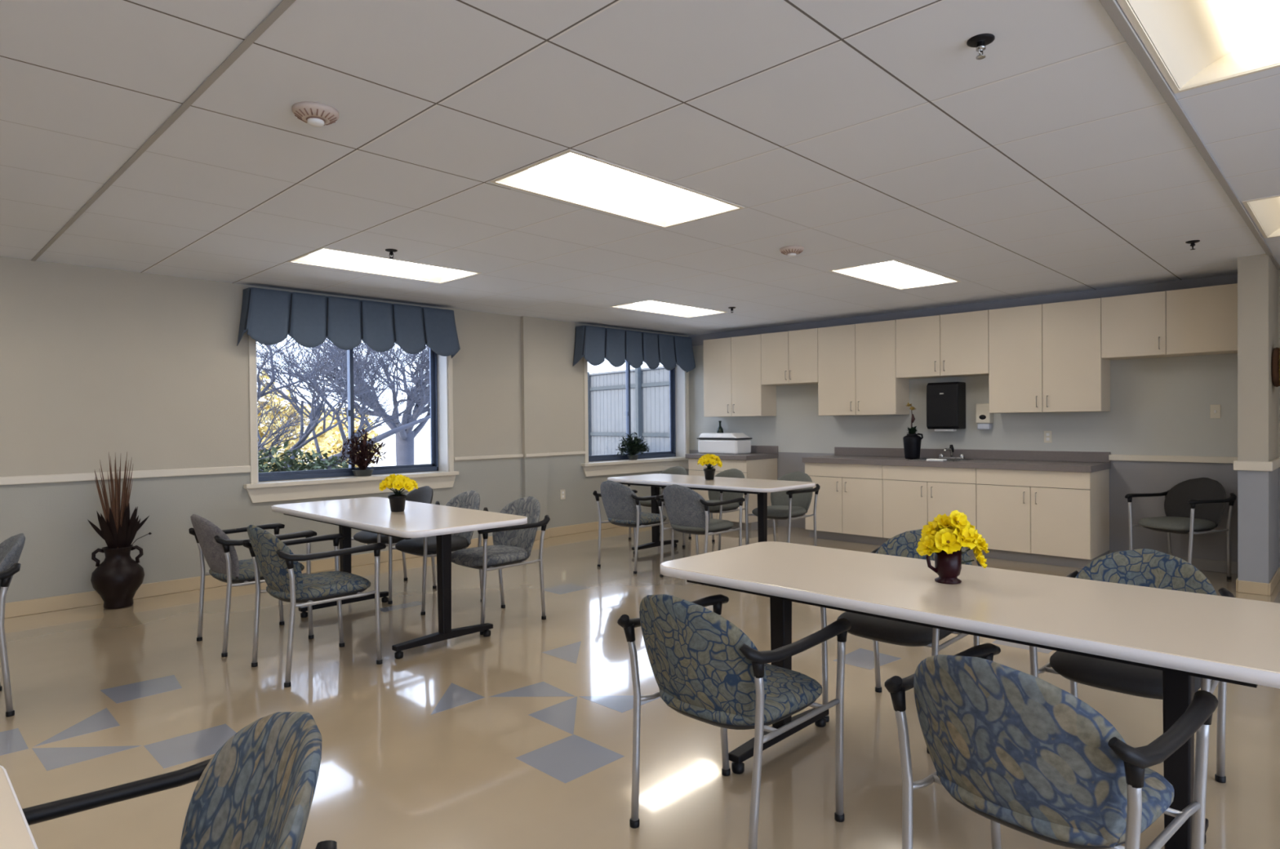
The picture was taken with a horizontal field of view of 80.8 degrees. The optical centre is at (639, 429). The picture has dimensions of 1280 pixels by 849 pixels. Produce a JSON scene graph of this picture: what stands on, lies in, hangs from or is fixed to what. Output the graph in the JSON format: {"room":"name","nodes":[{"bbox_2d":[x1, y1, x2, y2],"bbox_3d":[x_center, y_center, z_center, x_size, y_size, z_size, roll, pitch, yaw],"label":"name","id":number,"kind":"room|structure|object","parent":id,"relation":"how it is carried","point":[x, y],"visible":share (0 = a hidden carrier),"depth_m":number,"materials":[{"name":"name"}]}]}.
{"room":"communal dining room","nodes":[
{"label":"communal dining room","id":0,"kind":"room"},
{"bbox_2d":[0,256,689,603],"bbox_3d":[-3.052,0.024,6.799,0.260,2.507,11.000,0,1,44],"label":"wall","id":1,"kind":"structure","parent":0,"point":[95,362],"depth_m":5.90,"materials":[{"name":"beige paint"}]},
{"bbox_2d":[0,465,250,484],"bbox_3d":[-4.944,0.364,4.652,0.025,0.058,4.755,0,1,44],"label":"trim","id":2,"kind":"structure","parent":1,"relation":"attached to","point":[12,480],"depth_m":5.69,"materials":[{"name":"beige wood"}]},
{"bbox_2d":[4,520,620,617],"bbox_3d":[-3.152,1.230,6.466,0.062,0.105,9.830,0,1,44],"label":"baseboard","id":3,"kind":"structure","parent":1,"relation":"attached to","point":[25,607],"depth_m":5.98,"materials":[{"name":"beige plastic"}]},
{"bbox_2d":[236,287,460,358],"bbox_3d":[-2.582,-0.951,6.939,0.214,0.476,2.045,0,1,44],"label":"window valance","id":4,"kind":"object","parent":1,"relation":"attached to","point":[268,316],"visible":1,"depth_m":6.75,"materials":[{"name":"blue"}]},
{"bbox_2d":[243,335,458,502],"bbox_3d":[-2.688,-0.217,7.112,0.325,1.645,2.043,0,1,44],"label":"window","id":5,"kind":"structure","parent":1,"relation":"in","point":[269,486],"depth_m":7.17,"materials":[{"name":"beige"}]},
{"bbox_2d":[351,469,373,476],"bbox_3d":[-2.632,0.410,7.165,0.144,0.060,0.206,0,1,44],"label":"bowl","id":6,"kind":"object","parent":5,"relation":"on","point":[357,473],"visible":1,"depth_m":7.11,"materials":[{"name":"grey ceramic"}]},
{"bbox_2d":[337,428,386,470],"bbox_3d":[-2.630,0.192,7.158,0.222,0.407,0.506,0,1,44],"label":"potted plant","id":7,"kind":"object","parent":6,"relation":"in","point":[362,459],"visible":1,"depth_m":7.13,"materials":[{"name":"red plant"}]},
{"bbox_2d":[453,451,586,460],"bbox_3d":[-1.264,0.286,8.394,0.075,0.035,1.807,0,1,44],"label":"trim","id":8,"kind":"structure","parent":1,"relation":"attached to","point":[480,457],"depth_m":8.32,"materials":[{"name":"beige"}]},
{"bbox_2d":[560,488,564,499],"bbox_3d":[-0.896,0.758,8.819,0.010,0.116,0.072,0,1,44],"label":"wall outlet","id":9,"kind":"object","parent":1,"relation":"attached to","point":[562,491],"visible":1,"depth_m":8.81,"materials":[{"name":"beige plastic"}]},
{"bbox_2d":[573,325,695,373],"bbox_3d":[-0.007,-1.003,9.582,0.214,0.476,2.065,0,1,44],"label":"window valance","id":10,"kind":"object","parent":1,"relation":"attached to","point":[596,344],"visible":1,"depth_m":9.37,"materials":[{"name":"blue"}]},
{"bbox_2d":[581,358,689,476],"bbox_3d":[-0.071,-0.270,9.798,0.325,1.645,2.005,0,1,44],"label":"window","id":11,"kind":"structure","parent":1,"relation":"in","point":[601,464],"depth_m":10.04,"materials":[{"name":"beige"}]},
{"bbox_2d":[615,432,649,457],"bbox_3d":[-0.074,0.193,9.784,0.202,0.321,0.606,0,1,41],"label":"potted plant","id":12,"kind":"object","parent":11,"relation":"on","point":[633,446],"visible":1,"depth_m":9.73,"materials":[{"name":"green plant"}]},
{"bbox_2d":[627,454,638,459],"bbox_3d":[-0.082,0.358,9.783,0.115,0.060,0.165,0,1,44],"label":"bowl","id":13,"kind":"object","parent":11,"relation":"on","point":[634,457],"visible":0.96,"depth_m":9.73,"materials":[{"name":"grey ceramic"}]},
{"bbox_2d":[520,315,548,530],"bbox_3d":[-1.183,-0.012,8.495,0.050,2.507,0.320,0,1,44],"label":"wall","id":14,"kind":"structure","parent":0,"point":[533,330],"depth_m":8.46,"materials":[{"name":"beige paint"}]},
{"bbox_2d":[0,0,1279,336],"bbox_3d":[0.771,-1.327,3.048,10.550,0.200,10.680,0,1,44],"label":"ceiling","id":15,"kind":"structure","parent":0,"point":[850,133],"depth_m":3.24,"materials":[{"name":"tile"}]},
{"bbox_2d":[31,0,296,261],"bbox_3d":[-2.063,-1.197,3.155,6.240,0.005,0.024,0,1,44],"label":"trim","id":16,"kind":"structure","parent":15,"relation":"attached to","point":[284,5],"depth_m":2.76,"materials":[{"name":"grey metal"}]},
{"bbox_2d":[291,101,338,127],"bbox_3d":[-1.223,-1.178,2.843,0.164,0.054,0.164,0,1,44],"label":"smoke detector","id":17,"kind":"object","parent":15,"relation":"attached to","point":[316,114],"visible":1,"depth_m":2.80,"materials":[{"name":"beige plastic"}]},
{"bbox_2d":[287,247,481,283],"bbox_3d":[-1.897,-1.277,5.690,0.600,0.104,1.260,0,1,44],"label":"ceiling light","id":18,"kind":"object","parent":15,"relation":"attached to","point":[322,257],"visible":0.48,"depth_m":5.74,"materials":[{"name":"white plastic"}]},
{"bbox_2d":[385,248,397,258],"bbox_3d":[-1.690,-1.197,5.129,0.080,0.055,0.080,0,1,44],"label":"sprinkler","id":19,"kind":"object","parent":15,"relation":"attached to","point":[390,251],"visible":1,"depth_m":5.12,"materials":[{"name":"black metal"}]},
{"bbox_2d":[489,149,744,227],"bbox_3d":[-0.074,-1.276,3.936,0.600,0.104,1.270,0,1,44],"label":"ceiling light","id":20,"kind":"object","parent":15,"relation":"attached to","point":[571,176],"visible":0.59,"depth_m":3.95,"materials":[{"name":"white plastic"}]},
{"bbox_2d":[609,299,727,317],"bbox_3d":[0.329,-1.322,7.954,0.570,0.104,1.230,0,1,44],"label":"ceiling light","id":21,"kind":"object","parent":15,"relation":"attached to","point":[650,305],"visible":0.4,"depth_m":8.06,"materials":[{"name":"white plastic"}]},
{"bbox_2d":[779,245,804,257],"bbox_3d":[1.052,-1.225,5.192,0.164,0.054,0.164,0,1,44],"label":"smoke detector","id":22,"kind":"object","parent":15,"relation":"attached to","point":[790,251],"visible":1,"depth_m":5.15,"materials":[{"name":"beige plastic"}]},
{"bbox_2d":[828,259,960,289],"bbox_3d":[2.137,-1.321,6.227,0.550,0.104,1.260,0,1,44],"label":"ceiling light","id":23,"kind":"object","parent":15,"relation":"attached to","point":[894,273],"visible":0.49,"depth_m":6.31,"materials":[{"name":"white plastic"}]},
{"bbox_2d":[966,33,995,59],"bbox_3d":[1.071,-1.195,2.360,0.080,0.055,0.080,0,1,44],"label":"sprinkler","id":24,"kind":"object","parent":15,"relation":"attached to","point":[982,40],"visible":1,"depth_m":2.35,"materials":[{"name":"black metal"}]},
{"bbox_2d":[1098,0,1279,270],"bbox_3d":[1.515,-1.220,2.325,0.030,0.011,10.480,0,1,44],"label":"trim","id":25,"kind":"structure","parent":15,"relation":"attached to","point":[1112,8],"depth_m":2.82,"materials":[{"name":"grey metal"}]},
{"bbox_2d":[1185,240,1199,249],"bbox_3d":[3.751,-1.249,5.099,0.080,0.055,0.080,0,1,44],"label":"sprinkler","id":26,"kind":"object","parent":15,"relation":"attached to","point":[1193,242],"visible":1,"depth_m":5.09,"materials":[{"name":"black metal"}]},
{"bbox_2d":[1116,0,1279,93],"bbox_3d":[1.739,-1.274,2.092,0.610,0.104,1.260,0,1,44],"label":"ceiling light","id":27,"kind":"object","parent":15,"relation":"attached to","point":[1193,44],"visible":1,"depth_m":2.42,"materials":[{"name":"white plastic"}]},
{"bbox_2d":[1242,195,1279,238],"bbox_3d":[3.959,-1.319,4.383,0.585,0.104,1.200,0,1,44],"label":"ceiling light","id":28,"kind":"object","parent":15,"relation":"attached to","point":[1264,212],"visible":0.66,"depth_m":4.53,"materials":[{"name":"white plastic"}]},
{"bbox_2d":[0,519,1279,848],"bbox_3d":[0.707,1.340,3.163,10.800,0.121,10.680,0,1,44],"label":"floor","id":29,"kind":"structure","parent":0,"point":[519,735],"depth_m":3.33,"materials":[{"name":"beige tile"}]},
{"bbox_2d":[0,533,25,716],"bbox_3d":[-3.210,0.912,3.456,0.582,0.805,0.614,0,1,44],"label":"armchair","id":30,"kind":"object","parent":29,"relation":"on","point":[11,549],"visible":1,"depth_m":3.44,"materials":[{"name":"silver metal"}]},
{"bbox_2d":[0,764,38,848],"bbox_3d":[-0.683,0.946,0.332,2.000,0.755,0.810,0,1,44],"label":"dining table","id":31,"kind":"object","parent":29,"relation":"on","point":[15,833],"visible":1,"depth_m":1.08,"materials":[{"name":"white laminate"}]},
{"bbox_2d":[90,544,144,609],"bbox_3d":[-3.830,1.079,5.528,0.326,0.440,0.326,0,1,44],"label":"floor vase","id":32,"kind":"object","parent":29,"relation":"on","point":[117,578],"visible":0.96,"depth_m":5.45,"materials":[{"name":"black ceramic"}]},
{"bbox_2d":[87,453,151,548],"bbox_3d":[-3.799,0.559,5.511,0.189,0.800,0.405,0,1,44],"label":"reeds","id":33,"kind":"object","parent":32,"relation":"in","point":[117,531],"visible":0.84,"depth_m":5.50,"materials":[{"name":"brown plant"}]},
{"bbox_2d":[22,711,337,848],"bbox_3d":[-0.810,0.913,1.148,0.614,0.805,0.582,-1,1,-41],"label":"armchair","id":34,"kind":"object","parent":29,"relation":"on","point":[257,790],"visible":1,"depth_m":1.35,"materials":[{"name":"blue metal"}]},
{"bbox_2d":[188,513,316,657],"bbox_3d":[-2.395,0.892,4.622,0.582,0.805,0.614,0,1,44],"label":"armchair","id":35,"kind":"object","parent":29,"relation":"on","point":[219,551],"visible":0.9,"depth_m":4.41,"materials":[{"name":"grey fabric"}]},
{"bbox_2d":[243,524,386,687],"bbox_3d":[-1.798,0.891,4.117,0.582,0.805,0.614,0,1,44],"label":"armchair","id":36,"kind":"object","parent":29,"relation":"on","point":[279,566],"visible":1,"depth_m":3.96,"materials":[{"name":"grey fabric"}]},
{"bbox_2d":[351,485,439,588],"bbox_3d":[-1.964,0.873,6.039,0.582,0.805,0.614,0,1,44],"label":"armchair","id":37,"kind":"object","parent":29,"relation":"on","point":[424,494],"visible":0.28,"depth_m":6.02,"materials":[{"name":"grey fabric"}]},
{"bbox_2d":[271,497,527,658],"bbox_3d":[-1.629,0.906,4.921,2.000,0.755,0.810,0,1,44],"label":"dining table","id":38,"kind":"object","parent":29,"relation":"on","point":[371,514],"visible":0.95,"depth_m":4.52,"materials":[{"name":"white laminate"}]},
{"bbox_2d":[387,493,406,511],"bbox_3d":[-1.569,0.476,4.882,0.118,0.105,0.118,0,1,44],"label":"flower pot","id":39,"kind":"object","parent":38,"relation":"on","point":[397,503],"visible":0.98,"depth_m":4.84,"materials":[{"name":"black ceramic"}]},
{"bbox_2d":[378,473,417,495],"bbox_3d":[-1.563,0.363,4.887,0.246,0.161,0.216,-1,1,1],"label":"bunch","id":40,"kind":"object","parent":39,"relation":"in","point":[398,482],"visible":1,"depth_m":4.83,"materials":[{"name":"yellow plant"}]},
{"bbox_2d":[387,490,488,614],"bbox_3d":[-1.480,0.873,5.568,0.582,0.805,0.614,0,1,44],"label":"armchair","id":41,"kind":"object","parent":29,"relation":"on","point":[426,547],"visible":0.52,"depth_m":5.52,"materials":[{"name":"grey fabric"}]},
{"bbox_2d":[451,496,550,635],"bbox_3d":[-0.964,0.874,5.066,0.582,0.805,0.614,0,1,44],"label":"armchair","id":42,"kind":"object","parent":29,"relation":"on","point":[513,545],"visible":0.84,"depth_m":5.02,"materials":[{"name":"grey fabric"}]},
{"bbox_2d":[592,480,674,573],"bbox_3d":[-0.055,0.846,6.866,0.582,0.805,0.614,0,1,44],"label":"armchair","id":43,"kind":"object","parent":29,"relation":"on","point":[622,506],"visible":0.98,"depth_m":6.67,"materials":[{"name":"grey fabric"}]},
{"bbox_2d":[627,466,691,541],"bbox_3d":[0.249,0.826,8.483,0.582,0.805,0.614,0,1,44],"label":"armchair","id":44,"kind":"object","parent":29,"relation":"on","point":[677,469],"visible":0.26,"depth_m":8.50,"materials":[{"name":"grey fabric"}]},
{"bbox_2d":[654,484,745,585],"bbox_3d":[0.502,0.846,6.392,0.582,0.805,0.614,0,1,44],"label":"armchair","id":45,"kind":"object","parent":29,"relation":"on","point":[687,511],"visible":0.88,"depth_m":6.21,"materials":[{"name":"grey fabric"}]},
{"bbox_2d":[607,473,815,554],"bbox_3d":[0.638,0.860,7.248,2.000,0.755,0.810,0,1,44],"label":"dining table","id":46,"kind":"object","parent":29,"relation":"on","point":[761,487],"visible":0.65,"depth_m":6.96,"materials":[{"name":"white laminate"}]},
{"bbox_2d":[703,468,715,479],"bbox_3d":[0.680,0.429,7.291,0.118,0.105,0.118,0,1,44],"label":"flower pot","id":47,"kind":"object","parent":46,"relation":"on","point":[708,473],"visible":0.98,"depth_m":7.25,"materials":[{"name":"black ceramic"}]},
{"bbox_2d":[697,453,722,469],"bbox_3d":[0.686,0.314,7.296,0.245,0.166,0.216,-1,1,0],"label":"bunch","id":48,"kind":"object","parent":47,"relation":"in","point":[713,460],"visible":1,"depth_m":7.24,"materials":[{"name":"yellow plant"}]},
{"bbox_2d":[682,468,749,551],"bbox_3d":[0.822,0.826,7.925,0.582,0.805,0.614,0,1,44],"label":"armchair","id":49,"kind":"object","parent":29,"relation":"on","point":[713,496],"visible":0.47,"depth_m":7.95,"materials":[{"name":"grey fabric"}]},
{"bbox_2d":[688,457,777,530],"bbox_3d":[1.174,0.783,9.538,0.914,0.850,0.677,0,1,44],"label":"base cabinet","id":50,"kind":"object","parent":29,"relation":"on","point":[763,468],"visible":0.38,"depth_m":9.21,"materials":[{"name":"laminate"}]},
{"bbox_2d":[684,445,777,460],"bbox_3d":[1.165,0.283,9.537,0.960,0.152,0.679,0,1,44],"label":"countertop","id":51,"kind":"structure","parent":50,"relation":"on","point":[757,452],"depth_m":9.43,"materials":[{"name":"grey laminate"}]},
{"bbox_2d":[716,421,723,432],"bbox_3d":[1.073,0.091,9.987,0.094,0.420,0.094,0,1,44],"label":"bottle","id":52,"kind":"object","parent":51,"relation":"on","point":[720,429],"visible":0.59,"depth_m":9.96,"materials":[{"name":"black"}]},
{"bbox_2d":[697,432,752,454],"bbox_3d":[1.089,0.173,9.638,0.640,0.262,0.330,0,1,44],"label":"bread box","id":53,"kind":"object","parent":51,"relation":"on","point":[731,443],"visible":1,"depth_m":9.48,"materials":[{"name":"white plastic"}]},
{"bbox_2d":[617,594,851,848],"bbox_3d":[0.298,0.889,2.450,0.582,0.805,0.614,0,1,44],"label":"armchair","id":54,"kind":"object","parent":29,"relation":"on","point":[704,667],"visible":1,"depth_m":2.26,"materials":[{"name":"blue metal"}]},
{"bbox_2d":[743,471,820,546],"bbox_3d":[1.403,0.827,7.359,0.582,0.805,0.614,0,1,44],"label":"armchair","id":55,"kind":"object","parent":29,"relation":"on","point":[790,504],"visible":0.77,"depth_m":7.33,"materials":[{"name":"grey fabric"}]},
{"bbox_2d":[804,462,886,545],"bbox_3d":[2.405,0.784,8.339,0.925,0.850,0.677,0,1,44],"label":"base cabinet","id":56,"kind":"object","parent":29,"relation":"on","point":[850,504],"visible":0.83,"depth_m":8.08,"materials":[{"name":"laminate"}]},
{"bbox_2d":[820,528,986,754],"bbox_3d":[1.173,0.871,3.333,0.582,0.805,0.614,0,1,44],"label":"armchair","id":57,"kind":"object","parent":29,"relation":"on","point":[904,544],"visible":0.21,"depth_m":3.21,"materials":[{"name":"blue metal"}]},
{"bbox_2d":[882,465,976,555],"bbox_3d":[3.074,0.785,7.687,0.939,0.850,0.677,0,1,44],"label":"base cabinet","id":58,"kind":"object","parent":29,"relation":"on","point":[913,495],"visible":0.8,"depth_m":7.49,"materials":[{"name":"laminate"}]},
{"bbox_2d":[660,541,1279,848],"bbox_3d":[1.046,0.905,2.580,2.000,0.755,0.810,0,1,44],"label":"dining table","id":59,"kind":"object","parent":29,"relation":"on","point":[1186,636],"visible":0.78,"depth_m":2.27,"materials":[{"name":"white laminate"}]},
{"bbox_2d":[925,548,961,584],"bbox_3d":[1.063,0.468,2.613,0.100,0.118,0.099,0,1,44],"label":"mug","id":60,"kind":"object","parent":59,"relation":"on","point":[948,567],"visible":0.84,"depth_m":2.58,"materials":[{"name":"red ceramic"}]},
{"bbox_2d":[915,510,989,568],"bbox_3d":[1.088,0.379,2.612,0.216,0.207,0.214,0,1,44],"label":"bunch","id":61,"kind":"object","parent":60,"relation":"in","point":[953,532],"visible":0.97,"depth_m":2.57,"materials":[{"name":"yellow plant"}]},
{"bbox_2d":[976,468,1109,568],"bbox_3d":[3.753,0.785,7.026,0.954,0.850,0.677,0,1,44],"label":"base cabinet","id":62,"kind":"object","parent":29,"relation":"on","point":[1051,517],"visible":0.91,"depth_m":6.76,"materials":[{"name":"laminate"}]},
{"bbox_2d":[802,447,1111,472],"bbox_3d":[3.080,0.284,7.672,2.850,0.152,0.679,0,1,44],"label":"countertop","id":63,"kind":"structure","parent":62,"relation":"on","point":[1038,460],"depth_m":7.43,"materials":[{"name":"grey laminate"}]},
{"bbox_2d":[902,432,923,458],"bbox_3d":[2.882,0.169,7.946,0.184,0.272,0.184,-1,1,1],"label":"vase","id":64,"kind":"object","parent":63,"relation":"on","point":[912,442],"visible":0.98,"depth_m":7.88,"materials":[{"name":"black ceramic"}]},
{"bbox_2d":[905,402,917,434],"bbox_3d":[2.877,-0.101,7.945,0.128,0.380,0.123,0,1,7],"label":"stems","id":65,"kind":"object","parent":64,"relation":"in","point":[911,431],"visible":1,"depth_m":7.93,"materials":[{"name":"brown plant"}]},
{"bbox_2d":[926,458,946,461],"bbox_3d":[2.943,0.298,7.450,0.170,0.022,0.100,0,1,44],"label":"folded cloth","id":66,"kind":"object","parent":63,"relation":"on","point":[927,460],"visible":1,"depth_m":7.41,"materials":[{"name":"white fabric"}]},
{"bbox_2d":[908,457,973,461],"bbox_3d":[3.068,0.380,7.686,0.510,0.159,0.440,0,1,44],"label":"sink","id":67,"kind":"object","parent":63,"relation":"in","point":[919,459],"visible":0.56,"depth_m":7.75,"materials":[{"name":"silver metal"}]},
{"bbox_2d":[916,457,960,460],"bbox_3d":[3.068,0.382,7.686,0.450,0.155,0.380,0,1,44],"label":"basin","id":68,"kind":"object","parent":67,"relation":"in","point":[920,459],"depth_m":7.82,"materials":[{"name":"silver metal"}]},
{"bbox_2d":[938,444,964,458],"bbox_3d":[3.201,0.229,7.786,0.260,0.148,0.217,0,1,44],"label":"faucet","id":69,"kind":"object","parent":63,"relation":"on","point":[951,448],"visible":0.99,"depth_m":7.82,"materials":[{"name":"silver metal"}]},
{"bbox_2d":[884,643,1217,848],"bbox_3d":[0.968,0.889,1.806,0.614,0.805,0.582,-1,1,-40],"label":"armchair","id":70,"kind":"object","parent":29,"relation":"on","point":[1017,749],"visible":1,"depth_m":1.61,"materials":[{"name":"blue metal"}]},
{"bbox_2d":[1029,548,1234,782],"bbox_3d":[1.782,0.872,2.726,0.582,0.805,0.614,0,1,44],"label":"armchair","id":71,"kind":"object","parent":29,"relation":"on","point":[1146,567],"visible":0.44,"depth_m":2.71,"materials":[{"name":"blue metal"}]},
{"bbox_2d":[1124,477,1236,579],"bbox_3d":[4.494,0.809,6.236,0.614,0.805,0.582,-1,1,-21],"label":"armchair","id":72,"kind":"object","parent":29,"relation":"on","point":[1194,506],"visible":0.91,"depth_m":6.22,"materials":[{"name":"grey fabric"}]},
{"bbox_2d":[688,270,1279,567],"bbox_3d":[4.513,-0.050,6.926,10.400,2.507,0.260,0,1,44],"label":"wall","id":73,"kind":"structure","parent":0,"point":[1159,406],"depth_m":6.91,"materials":[{"name":"paint"}]},
{"bbox_2d":[703,333,776,417],"bbox_3d":[1.270,-0.673,9.640,0.906,1.005,0.358,0,1,44],"label":"upper cabinet","id":74,"kind":"object","parent":73,"relation":"attached to","point":[733,386],"visible":0.97,"depth_m":9.48,"materials":[{"name":"laminate"}]},
{"bbox_2d":[750,445,777,453],"bbox_3d":[1.400,0.251,9.767,0.945,0.098,0.020,0,1,44],"label":"backsplash","id":75,"kind":"structure","parent":73,"relation":"attached to","point":[754,449],"depth_m":9.56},
{"bbox_2d":[760,328,817,385],"bbox_3d":[1.876,-0.863,9.046,0.787,0.624,0.358,0,1,44],"label":"upper cabinet","id":76,"kind":"object","parent":73,"relation":"attached to","point":[790,357],"visible":0.94,"depth_m":8.93,"materials":[{"name":"laminate"}]},
{"bbox_2d":[817,320,909,415],"bbox_3d":[2.497,-0.670,8.444,0.936,1.010,0.358,0,1,44],"label":"upper cabinet","id":77,"kind":"object","parent":73,"relation":"attached to","point":[857,362],"visible":0.98,"depth_m":8.30,"materials":[{"name":"laminate"}]},
{"bbox_2d":[895,310,989,378],"bbox_3d":[3.172,-0.863,7.783,0.948,0.622,0.358,0,1,44],"label":"upper cabinet","id":78,"kind":"object","parent":73,"relation":"attached to","point":[953,344],"visible":0.95,"depth_m":7.66,"materials":[{"name":"laminate"}]},
{"bbox_2d":[926,382,965,431],"bbox_3d":[3.203,-0.240,7.860,0.330,0.507,0.220,0,1,44],"label":"dispenser","id":79,"kind":"object","parent":73,"relation":"attached to","point":[945,401],"visible":1,"depth_m":7.77,"materials":[{"name":"black plastic"}]},
{"bbox_2d":[834,447,1111,462],"bbox_3d":[3.319,0.252,7.898,2.823,0.098,0.020,0,1,44],"label":"backsplash","id":80,"kind":"structure","parent":73,"relation":"attached to","point":[1042,455],"depth_m":7.62,"materials":[{"name":"grey laminate"}]},
{"bbox_2d":[975,403,993,429],"bbox_3d":[3.508,-0.135,7.650,0.144,0.262,0.099,0,1,44],"label":"soap dispenser","id":81,"kind":"object","parent":73,"relation":"attached to","point":[984,418],"visible":0.93,"depth_m":7.61,"materials":[{"name":"beige plastic"}]},
{"bbox_2d":[1044,431,1052,442],"bbox_3d":[3.955,0.068,7.283,0.072,0.116,0.010,0,1,44],"label":"wall outlet","id":82,"kind":"object","parent":73,"relation":"attached to","point":[1047,434],"visible":1,"depth_m":7.28,"materials":[{"name":"beige plastic"}]},
{"bbox_2d":[988,297,1110,413],"bbox_3d":[3.859,-0.670,7.118,0.957,1.008,0.358,0,1,44],"label":"upper cabinet","id":83,"kind":"object","parent":73,"relation":"attached to","point":[1045,357],"visible":0.98,"depth_m":6.97,"materials":[{"name":"laminate"}]},
{"bbox_2d":[1101,283,1237,359],"bbox_3d":[4.542,-0.905,6.448,0.952,0.537,0.358,0,1,44],"label":"upper cabinet","id":84,"kind":"object","parent":73,"relation":"attached to","point":[1198,321],"visible":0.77,"depth_m":6.32,"materials":[{"name":"laminate"}]},
{"bbox_2d":[1108,454,1237,463],"bbox_3d":[4.682,0.254,6.568,1.013,0.055,0.025,0,1,44],"label":"trim","id":85,"kind":"structure","parent":73,"relation":"attached to","point":[1224,460],"depth_m":6.57,"materials":[{"name":"beige"}]},
{"bbox_2d":[1109,550,1237,573],"bbox_3d":[4.691,1.156,6.586,1.001,0.100,0.012,0,1,44],"label":"baseboard","id":86,"kind":"structure","parent":73,"relation":"attached to","point":[1217,566],"depth_m":6.40,"materials":[{"name":"grey"}]},
{"bbox_2d":[1209,404,1220,417],"bbox_3d":[4.880,-0.156,6.375,0.072,0.116,0.014,0,1,44],"label":"light switch","id":87,"kind":"object","parent":73,"relation":"attached to","point":[1215,410],"visible":1,"depth_m":6.38,"materials":[{"name":"beige plastic"}]},
{"bbox_2d":[1237,253,1278,583],"bbox_3d":[4.832,-0.042,5.868,0.177,2.507,0.810,0,1,44],"label":"wall","id":88,"kind":"structure","parent":0,"point":[1257,275],"depth_m":5.59,"materials":[{"name":"beige paint"}]},
{"bbox_2d":[1233,457,1279,471],"bbox_3d":[4.826,0.262,5.863,0.227,0.070,0.835,0,1,44],"label":"trim","id":89,"kind":"structure","parent":88,"relation":"attached to","point":[1272,465],"depth_m":5.57,"materials":[{"name":"beige wood"}]},
{"bbox_2d":[1235,567,1279,595],"bbox_3d":[4.839,1.167,5.877,0.201,0.090,0.822,0,1,44],"label":"baseboard","id":90,"kind":"structure","parent":88,"relation":"attached to","point":[1242,586],"depth_m":5.60,"materials":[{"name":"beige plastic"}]},
{"bbox_2d":[1271,346,1279,386],"bbox_3d":[4.882,-0.476,5.701,0.122,0.411,0.400,0,1,44],"label":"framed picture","id":91,"kind":"object","parent":88,"relation":"attached to","point":[1276,352],"visible":1,"depth_m":5.64,"materials":[{"name":"brown wood"}]},
{"label":"outside","id":92,"kind":"structure","parent":0,"visible":0},
{"bbox_2d":[268,435,431,466],"bbox_3d":[-24.284,1.233,44.622,82.940,0.001,90.000,0,1,44],"label":"ground","id":93,"kind":"structure","parent":92,"point":[422,454],"depth_m":40.94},
{"bbox_2d":[257,370,335,471],"bbox_3d":[-9.202,0.085,16.086,2.800,2.845,5.599,0,1,44],"label":"tree","id":94,"kind":"object","parent":93,"relation":"on","point":[322,440],"visible":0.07,"depth_m":16.81,"materials":[{"name":"yellow plant"}]},
{"bbox_2d":[257,440,346,472],"bbox_3d":[-4.364,0.796,9.265,1.148,1.352,1.781,0,1,44],"label":"bush","id":95,"kind":"object","parent":93,"relation":"on","point":[318,464],"visible":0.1,"depth_m":9.23,"materials":[{"name":"green plant"}]},
{"bbox_2d":[313,458,355,468],"bbox_3d":[-4.502,0.909,10.995,1.080,1.044,1.038,0,1,15],"label":"bush","id":96,"kind":"object","parent":93,"relation":"on","point":[345,465],"visible":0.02,"depth_m":10.88,"materials":[{"name":"green plant"}]},
{"bbox_2d":[256,334,430,471],"bbox_3d":[-5.092,-0.586,10.537,4.514,3.987,5.059,0,1,44],"label":"tree","id":97,"kind":"object","parent":93,"relation":"on","point":[315,414],"visible":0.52,"depth_m":10.44,"materials":[{"name":"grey plant"}]},
{"bbox_2d":[308,403,382,467],"bbox_3d":[-8.220,0.256,20.986,1.874,2.246,2.362,0,1,44],"label":"tree","id":98,"kind":"object","parent":93,"relation":"on","point":[335,444],"visible":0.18,"depth_m":20.65,"materials":[{"name":"yellow plant"}]},
{"bbox_2d":[293,337,430,465],"bbox_3d":[-4.026,-0.296,12.950,3.512,3.336,4.413,-1,1,-32],"label":"tree","id":99,"kind":"object","parent":93,"relation":"on","point":[404,439],"visible":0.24,"depth_m":12.74,"materials":[{"name":"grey plant"}]},
{"bbox_2d":[587,366,670,455],"bbox_3d":[-1.625,-0.038,18.407,0.201,2.660,12.134,-1,1,-37],"label":"wooden fence","id":100,"kind":"object","parent":93,"relation":"on","point":[649,388],"visible":0.12,"depth_m":16.67,"materials":[{"name":"grey wood"}]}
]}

